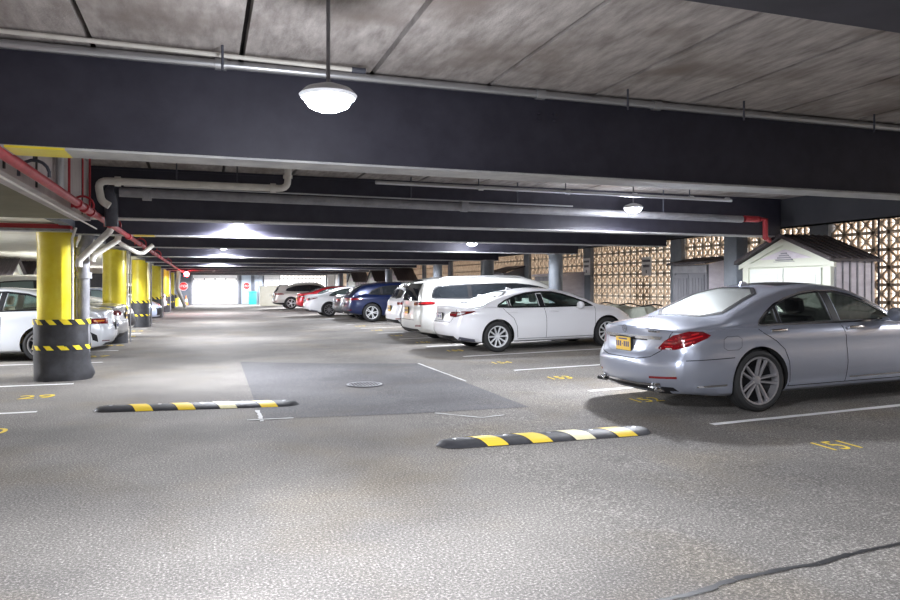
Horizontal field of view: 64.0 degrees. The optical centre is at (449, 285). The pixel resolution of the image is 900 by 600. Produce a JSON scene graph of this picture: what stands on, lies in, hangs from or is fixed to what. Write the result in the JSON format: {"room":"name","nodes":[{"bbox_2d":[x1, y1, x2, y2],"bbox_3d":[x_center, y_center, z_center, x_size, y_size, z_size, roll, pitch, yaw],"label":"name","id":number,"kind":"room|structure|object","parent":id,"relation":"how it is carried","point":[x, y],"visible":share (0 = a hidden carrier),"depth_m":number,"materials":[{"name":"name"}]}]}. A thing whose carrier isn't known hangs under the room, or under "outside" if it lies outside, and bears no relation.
{"room":"parking garage","nodes":[
{"label":"parking garage","id":0,"kind":"room"},
{"bbox_2d":[0,183,70,218],"bbox_3d":[-5.324,-1.100,-0.450,7.430,0.600,16.580,0,0,-19],"label":"ceiling","id":1,"kind":"structure","parent":0,"point":[13,203],"depth_m":7.34,"materials":[{"name":"concrete"}]},
{"bbox_2d":[0,217,153,273],"bbox_3d":[-17.357,-1.335,34.122,6.930,0.730,56.610,0,0,-19],"label":"ceiling","id":2,"kind":"structure","parent":0,"point":[13,244],"depth_m":17.24,"materials":[{"name":"concrete"}]},
{"bbox_2d":[0,223,72,232],"bbox_3d":[-8.932,-0.895,10.164,6.440,0.110,0.280,0,0,-19],"label":"steel beam","id":3,"kind":"structure","parent":2,"relation":"attached to","point":[22,227],"depth_m":10.94,"materials":[{"name":"metal"}]},
{"bbox_2d":[90,274,335,304],"bbox_3d":[-18.743,-0.025,59.246,20.500,3.350,0.250,0,0,-19],"label":"wall","id":4,"kind":"structure","parent":0,"point":[96,281],"depth_m":58.24,"materials":[{"name":"paint"}]},
{"bbox_2d":[44,218,153,263],"bbox_3d":[-14.097,-1.190,35.126,0.150,0.520,56.410,0,0,-19],"label":"beam","id":5,"kind":"structure","parent":4,"relation":"attached to","point":[64,222],"depth_m":11.07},
{"bbox_2d":[191,275,238,304],"bbox_3d":[-19.233,0.110,58.978,3.743,2.780,0.120,0,0,-19],"label":"door","id":6,"kind":"structure","parent":4,"relation":"in","point":[204,295],"depth_m":58.98,"materials":[{"name":"metal"}]},
{"bbox_2d":[242,275,250,303],"bbox_3d":[-16.890,0.240,59.697,0.760,2.480,0.070,0,0,-19],"label":"door","id":7,"kind":"structure","parent":4,"relation":"in","point":[245,278],"depth_m":59.66,"materials":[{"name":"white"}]},
{"bbox_2d":[264,275,279,285],"bbox_3d":[-14.928,0.155,60.333,1.267,2.650,0.050,0,0,-19],"label":"window","id":8,"kind":"structure","parent":4,"relation":"in","point":[272,281],"depth_m":60.33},
{"bbox_2d":[280,275,323,285],"bbox_3d":[-12.585,-0.330,61.316,3.720,1.860,0.060,0,0,-19],"label":"wall","id":9,"kind":"structure","parent":0,"point":[283,278],"depth_m":61.29,"materials":[{"name":"white"}]},
{"bbox_2d":[0,304,899,599],"bbox_3d":[-8.325,1.556,28.487,20.600,0.488,73.300,0,0,-19],"label":"floor","id":10,"kind":"structure","parent":0,"point":[344,492],"depth_m":5.55,"materials":[{"name":"concrete"}]},
{"bbox_2d":[0,258,26,274],"bbox_3d":[-15.352,0.279,23.824,1.990,2.443,2.600,0,0,-19],"label":"storage shed","id":11,"kind":"object","parent":10,"relation":"on","point":[8,266],"visible":0.19,"depth_m":23.80,"materials":[{"name":"white"}]},
{"bbox_2d":[22,261,36,274],"bbox_3d":[-16.270,0.279,26.522,1.990,2.443,2.600,0,0,-19],"label":"storage shed","id":12,"kind":"object","parent":10,"relation":"on","point":[30,267],"visible":0.07,"depth_m":26.42,"materials":[{"name":"white"}]},
{"bbox_2d":[0,287,117,359],"bbox_3d":[-9.469,0.763,14.847,4.790,1.476,2.175,0,0,-23],"label":"coupe","id":13,"kind":"object","parent":10,"relation":"on","point":[16,327],"visible":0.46,"depth_m":14.29,"materials":[{"name":"white paint"}]},
{"bbox_2d":[91,318,107,323],"bbox_3d":[-7.282,0.719,14.707,0.181,0.118,0.684,0,0,36],"label":"tail light","id":14,"kind":"object","parent":13,"relation":"attached to","point":[93,320],"depth_m":14.73,"materials":[{"name":"red"}]},
{"bbox_2d":[32,228,94,381],"bbox_3d":[-6.221,0.275,11.607,0.894,2.450,0.709,0,0,-19],"label":"column","id":15,"kind":"structure","parent":10,"relation":"on","point":[60,347],"depth_m":11.33,"materials":[{"name":"paint"}]},
{"bbox_2d":[71,227,76,319],"bbox_3d":[-5.940,-0.199,11.373,0.110,1.458,0.044,0,0,17],"label":"pipe","id":16,"kind":"object","parent":15,"relation":"attached to","point":[75,228],"visible":1,"depth_m":11.37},
{"bbox_2d":[75,235,93,352],"bbox_3d":[-5.921,0.265,11.664,0.271,2.370,0.248,0,0,-19],"label":"downpipe","id":17,"kind":"object","parent":15,"relation":"attached to","point":[83,275],"visible":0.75,"depth_m":11.59,"materials":[{"name":"plastic"}]},
{"bbox_2d":[89,235,121,261],"bbox_3d":[-5.578,-0.605,11.655,0.489,0.428,0.098,0,0,-10],"label":"pipe","id":18,"kind":"object","parent":17,"relation":"attached to","point":[93,256],"visible":1,"depth_m":11.62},
{"bbox_2d":[75,227,113,266],"bbox_3d":[-5.609,-0.636,11.384,0.587,0.672,0.106,0,0,-11],"label":"pipe","id":19,"kind":"object","parent":15,"relation":"attached to","point":[79,260],"visible":0.9,"depth_m":11.34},
{"bbox_2d":[0,288,128,336],"bbox_3d":[-10.300,0.778,17.091,4.890,1.446,2.174,0,0,-23],"label":"sedan","id":20,"kind":"object","parent":10,"relation":"on","point":[118,309],"visible":0.25,"depth_m":17.13,"materials":[{"name":"grey paint"}]},
{"bbox_2d":[0,275,135,328],"bbox_3d":[-11.513,0.591,20.481,4.710,1.822,2.234,0,0,-19],"label":"suv","id":21,"kind":"object","parent":10,"relation":"on","point":[18,281],"visible":0.17,"depth_m":19.69,"materials":[{"name":"grey paint"}]},
{"bbox_2d":[102,249,127,343],"bbox_3d":[-8.817,0.275,18.918,0.670,2.450,0.670,0,0,-19],"label":"column","id":22,"kind":"structure","parent":10,"relation":"on","point":[113,260],"depth_m":18.68,"materials":[{"name":"paint"}]},
{"bbox_2d":[90,287,161,316],"bbox_3d":[-14.555,0.773,29.854,4.890,1.456,2.174,0,0,-23],"label":"sedan","id":23,"kind":"object","parent":10,"relation":"on","point":[94,291],"visible":0.16,"depth_m":29.66,"materials":[{"name":"white paint"}]},
{"bbox_2d":[130,252,130,341],"bbox_3d":[-8.605,0.290,19.381,0.035,2.420,0.036,0,0,-19],"label":"downpipe","id":24,"kind":"object","parent":10,"relation":"on","point":[130,252],"visible":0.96,"depth_m":19.37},
{"bbox_2d":[131,260,149,326],"bbox_3d":[-11.379,0.275,26.444,0.670,2.450,0.670,0,0,-19],"label":"column","id":25,"kind":"structure","parent":10,"relation":"on","point":[140,302],"depth_m":26.20,"materials":[{"name":"paint"}]},
{"bbox_2d":[126,283,166,307],"bbox_3d":[-17.191,0.671,37.459,4.606,1.662,2.176,0,0,-19],"label":"white crossover","id":26,"kind":"object","parent":10,"relation":"on","point":[165,298],"visible":0.08,"depth_m":36.99,"materials":[{"name":"white paint"}]},
{"bbox_2d":[150,262,151,325],"bbox_3d":[-11.151,0.290,26.859,0.062,2.420,0.064,0,0,-19],"label":"downpipe","id":27,"kind":"object","parent":10,"relation":"on","point":[150,262],"visible":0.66,"depth_m":26.83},
{"bbox_2d":[152,266,161,317],"bbox_3d":[-13.957,0.275,34.017,0.670,2.450,0.670,0,0,-19],"label":"column","id":28,"kind":"structure","parent":10,"relation":"on","point":[156,270],"depth_m":33.80,"materials":[{"name":"paint"}]},
{"bbox_2d":[162,269,163,316],"bbox_3d":[-13.729,0.290,34.433,0.062,2.420,0.064,0,0,-19],"label":"downpipe","id":29,"kind":"object","parent":10,"relation":"on","point":[162,269],"visible":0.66,"depth_m":34.41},
{"bbox_2d":[164,269,169,311],"bbox_3d":[-16.503,0.275,41.495,0.670,2.450,0.670,0,0,-19],"label":"column","id":30,"kind":"structure","parent":10,"relation":"on","point":[166,273],"depth_m":41.33,"materials":[{"name":"paint"}]},
{"bbox_2d":[171,273,174,307],"bbox_3d":[-19.049,0.275,48.974,0.670,2.450,0.670,0,0,-19],"label":"column","id":31,"kind":"structure","parent":10,"relation":"on","point":[172,274],"depth_m":48.81,"materials":[{"name":"paint"}]},
{"bbox_2d":[175,271,185,307],"bbox_3d":[-16.858,0.202,44.962,0.477,2.525,8.071,0,0,-18],"label":"pipe","id":32,"kind":"object","parent":10,"relation":"on","point":[178,274],"visible":0.82,"depth_m":43.90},
{"bbox_2d":[93,400,298,411],"bbox_3d":[-3.097,1.469,8.896,2.431,0.058,0.340,0,0,-11],"label":"bump","id":33,"kind":"object","parent":10,"relation":"on","point":[255,403],"visible":1,"depth_m":8.79,"materials":[{"name":"black rubber"}]},
{"bbox_2d":[248,291,256,303],"bbox_3d":[-15.901,0.946,57.968,0.600,1.050,0.600,0,0,-19],"label":"bin","id":34,"kind":"object","parent":10,"relation":"on","point":[252,294],"visible":0.89,"depth_m":57.69,"materials":[{"name":"teal"}]},
{"bbox_2d":[254,275,258,303],"bbox_3d":[-15.736,0.007,58.553,0.300,2.914,0.300,0,0,-19],"label":"steel post","id":35,"kind":"object","parent":10,"relation":"on","point":[256,277],"visible":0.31,"depth_m":58.43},
{"bbox_2d":[260,286,280,305],"bbox_3d":[-13.101,0.728,52.557,1.500,1.450,0.650,0,0,-19],"label":"cabinet","id":36,"kind":"object","parent":10,"relation":"on","point":[266,292],"visible":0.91,"depth_m":52.20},
{"bbox_2d":[272,283,323,308],"bbox_3d":[-8.806,0.614,45.807,4.911,1.758,2.252,-1,0,-19],"label":"suv","id":37,"kind":"object","parent":10,"relation":"on","point":[285,295],"visible":0.56,"depth_m":44.56,"materials":[{"name":"grey paint"}]},
{"bbox_2d":[296,286,346,306],"bbox_3d":[-6.304,0.711,41.114,4.889,1.433,2.174,0,0,-23],"label":"sedan","id":38,"kind":"object","parent":10,"relation":"on","point":[300,297],"visible":0.25,"depth_m":40.05,"materials":[{"name":"red paint"}]},
{"bbox_2d":[303,287,352,316],"bbox_3d":[-4.620,0.730,34.927,4.889,1.411,2.174,0,0,-23],"label":"sedan","id":39,"kind":"object","parent":10,"relation":"on","point":[321,302],"visible":0.38,"depth_m":33.70,"materials":[{"name":"white paint"}]},
{"bbox_2d":[327,275,334,286],"bbox_3d":[-9.339,0.207,56.505,0.560,2.300,0.080,0,0,-19],"label":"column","id":40,"kind":"structure","parent":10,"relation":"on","point":[330,278],"depth_m":56.45,"materials":[{"name":"white"}]},
{"bbox_2d":[332,294,355,316],"bbox_3d":[-2.801,0.712,32.377,4.889,1.411,2.174,0,0,-23],"label":"sedan","id":41,"kind":"object","parent":10,"relation":"on","point":[337,301],"visible":0.09,"depth_m":31.20,"materials":[{"name":"grey paint"}]},
{"bbox_2d":[347,272,366,286],"bbox_3d":[-6.781,0.128,53.045,1.190,2.423,2.600,0,0,-19],"label":"storage shed","id":42,"kind":"object","parent":10,"relation":"on","point":[354,279],"visible":0.36,"depth_m":52.41,"materials":[{"name":"white"}]},
{"bbox_2d":[346,382,381,386],"bbox_3d":[-1.290,1.482,10.864,0.540,0.008,0.540,0,0,-19],"label":"manhole cover","id":43,"kind":"object","parent":10,"relation":"on","point":[353,384],"visible":1,"depth_m":10.86,"materials":[{"name":"grey"}]},
{"bbox_2d":[341,282,402,321],"bbox_3d":[-2.073,0.622,29.724,4.723,1.597,2.234,0,0,-23],"label":"suv","id":44,"kind":"object","parent":10,"relation":"on","point":[368,301],"visible":0.48,"depth_m":28.53,"materials":[{"name":"blue paint"}]},
{"bbox_2d":[366,270,384,282],"bbox_3d":[-4.590,0.128,46.607,1.190,2.423,2.600,0,0,-19],"label":"storage shed","id":45,"kind":"object","parent":10,"relation":"on","point":[373,276],"visible":0.18,"depth_m":46.11,"materials":[{"name":"white"}]},
{"bbox_2d":[385,269,392,281],"bbox_3d":[-2.954,0.278,34.805,0.440,2.195,0.400,0,0,-19],"label":"column","id":46,"kind":"structure","parent":10,"relation":"on","point":[388,272],"depth_m":34.65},
{"bbox_2d":[391,268,416,281],"bbox_3d":[-2.753,0.128,41.212,1.190,2.423,2.600,0,0,-19],"label":"storage shed","id":47,"kind":"object","parent":10,"relation":"on","point":[399,274],"visible":0.22,"depth_m":40.53,"materials":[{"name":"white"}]},
{"bbox_2d":[385,284,425,334],"bbox_3d":[0.330,0.615,22.234,4.599,1.617,2.154,0,0,-14],"label":"white crossover","id":48,"kind":"object","parent":10,"relation":"on","point":[393,311],"visible":0.2,"depth_m":21.17,"materials":[{"name":"white paint"}]},
{"bbox_2d":[433,264,442,276],"bbox_3d":[-0.473,0.278,27.516,0.440,2.195,0.400,0,0,-19],"label":"column","id":49,"kind":"structure","parent":10,"relation":"on","point":[437,268],"depth_m":27.36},
{"bbox_2d":[401,275,548,342],"bbox_3d":[1.289,0.575,19.294,5.140,1.805,2.322,-1,0,-19],"label":"minivan","id":50,"kind":"object","parent":10,"relation":"on","point":[421,298],"visible":0.42,"depth_m":18.11,"materials":[{"name":"white paint"}]},
{"bbox_2d":[414,301,435,304],"bbox_3d":[-0.658,0.430,17.793,0.617,0.109,0.201,0,0,26],"label":"tail light","id":51,"kind":"object","parent":50,"relation":"attached to","point":[415,302],"depth_m":17.72,"materials":[{"name":"red"}]},
{"bbox_2d":[482,260,494,274],"bbox_3d":[1.203,0.278,22.593,0.440,2.195,0.400,0,0,-19],"label":"column","id":52,"kind":"structure","parent":10,"relation":"on","point":[488,265],"depth_m":22.44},
{"bbox_2d":[494,266,524,276],"bbox_3d":[2.070,0.286,27.325,0.970,2.100,1.840,0,0,-19],"label":"storage shed","id":53,"kind":"object","parent":10,"relation":"on","point":[517,270],"visible":0.09,"depth_m":26.61,"materials":[{"name":"grey"}]},
{"bbox_2d":[433,287,629,351],"bbox_3d":[1.990,0.729,16.703,4.718,1.394,2.174,0,0,-23],"label":"sedan","id":54,"kind":"object","parent":10,"relation":"on","point":[484,319],"visible":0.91,"depth_m":15.84,"materials":[{"name":"white paint"}]},
{"bbox_2d":[449,311,474,316],"bbox_3d":[0.231,0.598,15.410,0.647,0.133,0.164,0,0,27],"label":"tail light","id":55,"kind":"object","parent":54,"relation":"attached to","point":[451,313],"depth_m":15.32,"materials":[{"name":"red"}]},
{"bbox_2d":[576,301,584,308],"bbox_3d":[2.912,0.418,16.071,0.145,0.170,0.290,-1,0,-19],"label":"mirror","id":56,"kind":"object","parent":54,"relation":"attached to","point":[580,304],"depth_m":15.99,"materials":[{"name":"white paint"}]},
{"bbox_2d":[436,426,650,448],"bbox_3d":[0.937,1.449,6.990,2.192,0.058,0.340,-1,0,-13],"label":"bump","id":57,"kind":"object","parent":10,"relation":"on","point":[624,431],"visible":1,"depth_m":6.88,"materials":[{"name":"black rubber"}]},
{"bbox_2d":[547,253,565,340],"bbox_3d":[2.679,0.278,18.258,0.440,2.195,0.400,0,0,-19],"label":"column","id":58,"kind":"structure","parent":10,"relation":"on","point":[555,259],"depth_m":18.10,"materials":[{"name":"concrete"}]},
{"bbox_2d":[532,272,584,297],"bbox_3d":[3.487,0.441,23.160,0.970,1.790,1.940,0,0,-19],"label":"storage shed","id":59,"kind":"object","parent":10,"relation":"on","point":[573,283],"visible":0.16,"depth_m":22.37,"materials":[{"name":"white plastic"}]},
{"bbox_2d":[606,304,656,317],"bbox_3d":[4.680,0.914,19.921,0.620,0.817,3.917,0,0,-19],"label":"pile","id":60,"kind":"object","parent":10,"relation":"on","point":[633,312],"visible":0.26,"depth_m":18.82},
{"bbox_2d":[600,302,662,306],"bbox_3d":[4.686,0.498,19.748,0.036,0.095,3.774,0,0,-19],"label":"garden hose","id":61,"kind":"object","parent":60,"relation":"on","point":[602,302],"visible":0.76,"depth_m":19.07,"materials":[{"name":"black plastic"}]},
{"bbox_2d":[667,256,723,301],"bbox_3d":[4.970,0.387,14.368,0.670,1.950,1.200,0,0,-19],"label":"storage shed","id":62,"kind":"object","parent":10,"relation":"on","point":[689,278],"visible":0.4,"depth_m":14.10,"materials":[{"name":"grey"}]},
{"bbox_2d":[724,237,747,285],"bbox_3d":[5.260,0.190,13.252,0.440,2.338,0.400,0,0,-19],"label":"column","id":63,"kind":"structure","parent":10,"relation":"on","point":[735,248],"depth_m":13.12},
{"bbox_2d":[597,281,899,411],"bbox_3d":[4.407,0.684,9.478,5.056,1.486,2.273,0,0,-14],"label":"sedan","id":64,"kind":"object","parent":10,"relation":"on","point":[733,341],"visible":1,"depth_m":8.38,"materials":[{"name":"grey paint"}]},
{"bbox_2d":[607,376,690,394],"bbox_3d":[2.273,1.170,8.697,0.407,0.087,1.602,-1,0,-19],"label":"diffuser","id":65,"kind":"object","parent":64,"relation":"attached to","point":[649,386],"depth_m":8.13,"materials":[{"name":"black plastic"}]},
{"bbox_2d":[658,331,710,349],"bbox_3d":[2.596,0.609,7.989,0.569,0.215,0.123,0,0,19],"label":"tail light","id":66,"kind":"object","parent":64,"relation":"attached to","point":[667,340],"depth_m":7.95,"materials":[{"name":"red"}]},
{"bbox_2d":[882,307,899,320],"bbox_3d":[5.394,0.342,8.708,0.145,0.170,0.290,-1,0,-19],"label":"mirror","id":67,"kind":"object","parent":64,"relation":"attached to","point":[893,314],"depth_m":8.69,"materials":[{"name":"grey paint"}]},
{"bbox_2d":[734,233,882,311],"bbox_3d":[5.908,0.246,12.047,1.050,2.233,2.100,0,0,-19],"label":"storage shed","id":68,"kind":"object","parent":10,"relation":"on","point":[816,259],"visible":0.36,"depth_m":11.51,"materials":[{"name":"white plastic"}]},
{"bbox_2d":[775,253,792,261],"bbox_3d":[5.525,-0.468,11.916,0.020,0.160,0.440,0,0,-19],"label":"gable vent","id":69,"kind":"object","parent":68,"relation":"attached to","point":[779,257],"depth_m":11.91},
{"bbox_2d":[0,0,899,198],"bbox_3d":[-5.082,-1.575,29.591,13.750,0.250,73.300,0,0,-19],"label":"ceiling","id":70,"kind":"structure","parent":0,"point":[684,52],"depth_m":4.34,"materials":[{"name":"grey"}]},
{"bbox_2d":[0,155,90,220],"bbox_3d":[-1.721,-1.115,0.777,0.182,0.670,16.580,0,0,-19],"label":"beam","id":71,"kind":"structure","parent":70,"relation":"attached to","point":[6,170],"depth_m":6.58,"materials":[{"name":"metal"}]},
{"bbox_2d":[55,157,63,187],"bbox_3d":[-3.552,-1.154,6.555,0.068,0.588,0.070,0,0,-19],"label":"conduit","id":72,"kind":"object","parent":71,"relation":"attached to","point":[59,162],"visible":0.32,"depth_m":6.53,"materials":[{"name":"grey"}]},
{"bbox_2d":[68,158,70,192],"bbox_3d":[-3.646,-1.160,6.893,0.023,0.580,0.024,0,0,-19],"label":"rod","id":73,"kind":"object","parent":70,"relation":"hanging from","point":[69,159],"visible":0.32,"depth_m":6.88,"materials":[{"name":"red paint"}]},
{"bbox_2d":[89,159,90,206],"bbox_3d":[-4.065,-1.160,8.123,0.023,0.580,0.024,0,0,-19],"label":"rod","id":74,"kind":"object","parent":70,"relation":"hanging from","point":[89,159],"visible":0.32,"depth_m":8.12,"materials":[{"name":"red paint"}]},
{"bbox_2d":[0,146,183,272],"bbox_3d":[-9.970,-1.087,25.656,0.220,0.725,61.000,0,0,-19],"label":"pipe","id":75,"kind":"object","parent":70,"relation":"hanging from","point":[22,166],"visible":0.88,"depth_m":6.16,"materials":[{"name":"metal"}]},
{"bbox_2d":[0,175,96,229],"bbox_3d":[-3.204,-0.700,5.564,0.018,0.038,6.600,0,0,-19],"label":"pipe","id":76,"kind":"object","parent":75,"relation":"attached to","point":[1,176],"visible":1,"depth_m":5.75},
{"bbox_2d":[0,28,365,73],"bbox_3d":[-1.631,-1.413,4.325,2.280,0.062,0.038,0,0,-19],"label":"conduit","id":77,"kind":"object","parent":70,"relation":"attached to","point":[358,70],"visible":1,"depth_m":4.31,"materials":[{"name":"metal"}]},
{"bbox_2d":[221,45,223,70],"bbox_3d":[-1.372,-1.375,4.340,0.016,0.150,0.016,0,0,-19],"label":"rod","id":78,"kind":"object","parent":70,"relation":"hanging from","point":[222,46],"visible":1,"depth_m":4.33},
{"bbox_2d":[236,166,237,182],"bbox_3d":[-2.440,-1.312,8.254,0.016,0.275,0.016,0,0,-19],"label":"rod","id":79,"kind":"object","parent":70,"relation":"hanging from","point":[236,166],"visible":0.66,"depth_m":8.25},
{"bbox_2d":[95,169,292,208],"bbox_3d":[-2.843,-1.143,8.117,2.096,0.611,0.108,0,0,-19],"label":"drain pipe","id":80,"kind":"object","parent":79,"relation":"hanging from","point":[116,181],"visible":0.99,"depth_m":8.05,"materials":[{"name":"metal"}]},
{"bbox_2d":[181,274,326,275],"bbox_3d":[-14.990,-1.134,55.109,11.040,0.628,0.280,0,0,-19],"label":"steel beam","id":81,"kind":"structure","parent":70,"relation":"attached to","point":[181,274],"depth_m":55.08,"materials":[{"name":"metal"}]},
{"bbox_2d":[174,273,337,274],"bbox_3d":[-13.378,-1.134,50.376,11.040,0.628,0.280,0,0,-19],"label":"steel beam","id":82,"kind":"structure","parent":70,"relation":"attached to","point":[174,273],"depth_m":50.74,"materials":[{"name":"metal"}]},
{"bbox_2d":[171,271,350,273],"bbox_3d":[-11.767,-1.134,45.643,11.040,0.628,0.280,0,0,-19],"label":"steel beam","id":83,"kind":"structure","parent":70,"relation":"attached to","point":[171,271],"depth_m":45.27,"materials":[{"name":"metal"}]},
{"bbox_2d":[166,269,368,271],"bbox_3d":[-9.995,-1.134,40.436,11.040,0.628,0.280,0,0,-19],"label":"steel beam","id":84,"kind":"structure","parent":70,"relation":"attached to","point":[166,269],"depth_m":40.26,"materials":[{"name":"metal"}]},
{"bbox_2d":[161,266,389,269],"bbox_3d":[-8.383,-1.134,35.703,11.040,0.628,0.280,0,0,-19],"label":"steel beam","id":85,"kind":"structure","parent":70,"relation":"attached to","point":[162,267],"depth_m":35.54,"materials":[{"name":"metal"}]},
{"bbox_2d":[154,263,416,267],"bbox_3d":[-6.772,-1.134,30.970,11.040,0.628,0.280,0,0,-19],"label":"steel beam","id":86,"kind":"structure","parent":70,"relation":"attached to","point":[155,264],"depth_m":30.75,"materials":[{"name":"metal"}]},
{"bbox_2d":[145,257,448,264],"bbox_3d":[-5.322,-1.134,26.710,11.040,0.628,0.280,0,0,-19],"label":"steel beam","id":87,"kind":"structure","parent":70,"relation":"attached to","point":[147,259],"depth_m":26.43,"materials":[{"name":"metal"}]},
{"bbox_2d":[131,248,498,260],"bbox_3d":[-3.678,-1.134,21.882,11.040,0.628,0.280,0,0,-19],"label":"steel beam","id":88,"kind":"structure","parent":70,"relation":"attached to","point":[166,252],"depth_m":21.62,"materials":[{"name":"metal"}]},
{"bbox_2d":[299,0,356,112],"bbox_3d":[-0.591,-1.147,3.496,0.280,0.605,0.280,0,0,-19],"label":"lamp","id":89,"kind":"object","parent":70,"relation":"hanging from","point":[323,97],"visible":1,"depth_m":3.43,"materials":[{"name":"grey"}]},
{"bbox_2d":[106,236,577,254],"bbox_3d":[-1.970,-1.134,16.865,11.040,0.628,0.280,0,0,-19],"label":"steel beam","id":90,"kind":"structure","parent":70,"relation":"attached to","point":[158,242],"depth_m":16.61,"materials":[{"name":"metal"}]},
{"bbox_2d":[75,220,666,246],"bbox_3d":[-0.762,-1.133,13.315,11.040,0.630,0.282,0,0,-19],"label":"steel beam","id":91,"kind":"structure","parent":70,"relation":"attached to","point":[135,228],"depth_m":12.96,"materials":[{"name":"metal"}]},
{"bbox_2d":[118,241,154,254],"bbox_3d":[-5.291,-0.655,12.088,0.623,0.275,0.132,0,0,-35],"label":"pipe","id":92,"kind":"object","parent":91,"relation":"attached to","point":[146,250],"visible":0.87,"depth_m":12.10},
{"bbox_2d":[46,166,780,237],"bbox_3d":[0.247,-1.134,10.352,11.040,0.628,0.280,0,0,-19],"label":"steel beam","id":93,"kind":"structure","parent":70,"relation":"attached to","point":[129,208],"depth_m":9.99,"materials":[{"name":"metal"}]},
{"bbox_2d":[119,177,743,222],"bbox_3d":[0.356,-1.223,9.893,8.951,0.454,0.148,0,0,-19],"label":"pipe","id":94,"kind":"object","parent":70,"relation":"hanging from","point":[146,194],"visible":0.88,"depth_m":9.56,"materials":[{"name":"metal"}]},
{"bbox_2d":[104,185,118,226],"bbox_3d":[-3.977,-0.944,8.455,0.156,0.498,0.177,0,0,3],"label":"downpipe","id":95,"kind":"object","parent":94,"relation":"attached to","point":[111,192],"visible":0.92,"depth_m":8.39,"materials":[{"name":"metal"}]},
{"bbox_2d":[124,185,572,206],"bbox_3d":[-1.031,-1.160,9.389,5.900,0.050,0.020,0,0,-19],"label":"conduit","id":96,"kind":"object","parent":94,"relation":"attached to","point":[124,185],"visible":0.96,"depth_m":9.29,"materials":[{"name":"grey"}]},
{"bbox_2d":[0,49,899,199],"bbox_3d":[2.076,-1.133,5.987,10.390,0.630,0.286,0,0,-19],"label":"steel beam","id":97,"kind":"structure","parent":70,"relation":"attached to","point":[52,105],"depth_m":5.07,"materials":[{"name":"metal"}]},
{"bbox_2d":[0,39,899,131],"bbox_3d":[2.126,-1.408,5.794,10.340,0.074,0.076,0,0,-19],"label":"conduit","id":98,"kind":"object","parent":97,"relation":"attached to","point":[538,94],"visible":1,"depth_m":4.95,"materials":[{"name":"grey"}]},
{"bbox_2d":[623,187,642,212],"bbox_3d":[2.576,-1.238,10.120,0.280,0.425,0.280,0,0,-19],"label":"lamp","id":99,"kind":"object","parent":70,"relation":"hanging from","point":[633,207],"visible":0.98,"depth_m":10.04,"materials":[{"name":"grey"}]},
{"bbox_2d":[449,196,899,261],"bbox_3d":[-0.265,-1.214,29.482,0.300,0.468,67.990,0,0,-19],"label":"girder","id":100,"kind":"object","parent":70,"relation":"attached to","point":[802,211],"visible":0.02,"depth_m":11.16,"materials":[{"name":"metal"}]},
{"bbox_2d":[685,0,899,32],"bbox_3d":[3.172,-1.134,2.770,10.390,0.628,0.280,0,0,-19],"label":"steel beam","id":101,"kind":"structure","parent":70,"relation":"attached to","point":[884,15],"depth_m":2.13,"materials":[{"name":"metal"}]},
{"bbox_3d":[0.354,-1.335,8.888,0.014,0.230,0.014,0,0,-19],"label":"rod","id":102,"kind":"object","parent":70,"relation":"hanging from","visible":0},
{"bbox_2d":[375,180,731,201],"bbox_3d":[1.538,-1.210,9.291,5.100,0.063,0.059,0,0,-19],"label":"conduit","id":103,"kind":"object","parent":102,"relation":"hanging from","point":[635,195],"visible":1,"depth_m":9.18,"materials":[{"name":"grey"}]},
{"bbox_2d":[343,218,899,309],"bbox_3d":[1.240,-0.330,31.506,0.055,1.860,72.850,0,0,-19],"label":"wall","id":104,"kind":"structure","parent":0,"point":[539,262],"depth_m":19.26,"materials":[{"name":"concrete"}]},
{"bbox_2d":[641,257,651,275],"bbox_3d":[5.306,-0.530,19.447,0.016,0.500,0.460,0,0,-19],"label":"notice sign","id":105,"kind":"object","parent":104,"relation":"attached to","point":[646,262],"visible":1,"depth_m":19.44,"materials":[{"name":"white"}]},
{"bbox_2d":[760,217,771,242],"bbox_3d":[5.188,-0.910,11.791,0.148,0.382,0.932,0,0,33],"label":"red standpipe","id":106,"kind":"object","parent":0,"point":[765,237],"visible":0.98,"depth_m":11.47,"materials":[{"name":"metal"}]},
{"bbox_2d":[743,216,759,221],"bbox_3d":[4.767,-1.060,11.394,0.270,0.098,0.100,0,0,-19],"label":"red standpipe","id":107,"kind":"object","parent":106,"relation":"attached to","point":[746,218],"visible":0.93,"depth_m":11.35,"materials":[{"name":"metal"}]},
{"bbox_3d":[1.233,0.025,31.582,0.210,2.950,73.000,0,0,-19],"label":"wall","id":108,"kind":"structure","parent":0,"visible":0},
{"bbox_2d":[524,254,530,278],"bbox_3d":[2.898,-0.066,26.550,0.200,2.808,0.440,0,0,-19],"label":"trim","id":109,"kind":"structure","parent":108,"relation":"attached to","point":[527,257],"depth_m":26.41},
{"bbox_2d":[583,258,589,274],"bbox_3d":[4.230,-0.600,22.303,0.016,0.520,0.420,0,0,-19],"label":"notice sign","id":110,"kind":"object","parent":108,"relation":"attached to","point":[586,261],"visible":1,"depth_m":22.29,"materials":[{"name":"white"}]},
{"bbox_2d":[583,248,595,302],"bbox_3d":[4.332,-0.066,22.338,0.200,2.808,0.440,0,0,-19],"label":"trim","id":111,"kind":"structure","parent":108,"relation":"attached to","point":[587,252],"depth_m":22.15,"materials":[{"name":"metal"}]},
{"bbox_2d":[670,239,685,303],"bbox_3d":[5.766,-0.066,18.125,0.200,2.808,0.440,0,0,-19],"label":"column","id":112,"kind":"structure","parent":108,"relation":"attached to","point":[677,247],"depth_m":18.10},
{"bbox_2d":[810,224,835,238],"bbox_3d":[7.200,-0.066,13.913,0.200,2.808,0.440,0,0,-19],"label":"column","id":113,"kind":"structure","parent":108,"relation":"attached to","point":[822,230],"depth_m":13.78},
{"bbox_2d":[877,219,879,305],"bbox_3d":[7.534,-0.038,12.653,0.039,2.724,0.040,0,0,-19],"label":"conduit","id":114,"kind":"object","parent":108,"relation":"attached to","point":[878,221],"visible":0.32,"depth_m":12.64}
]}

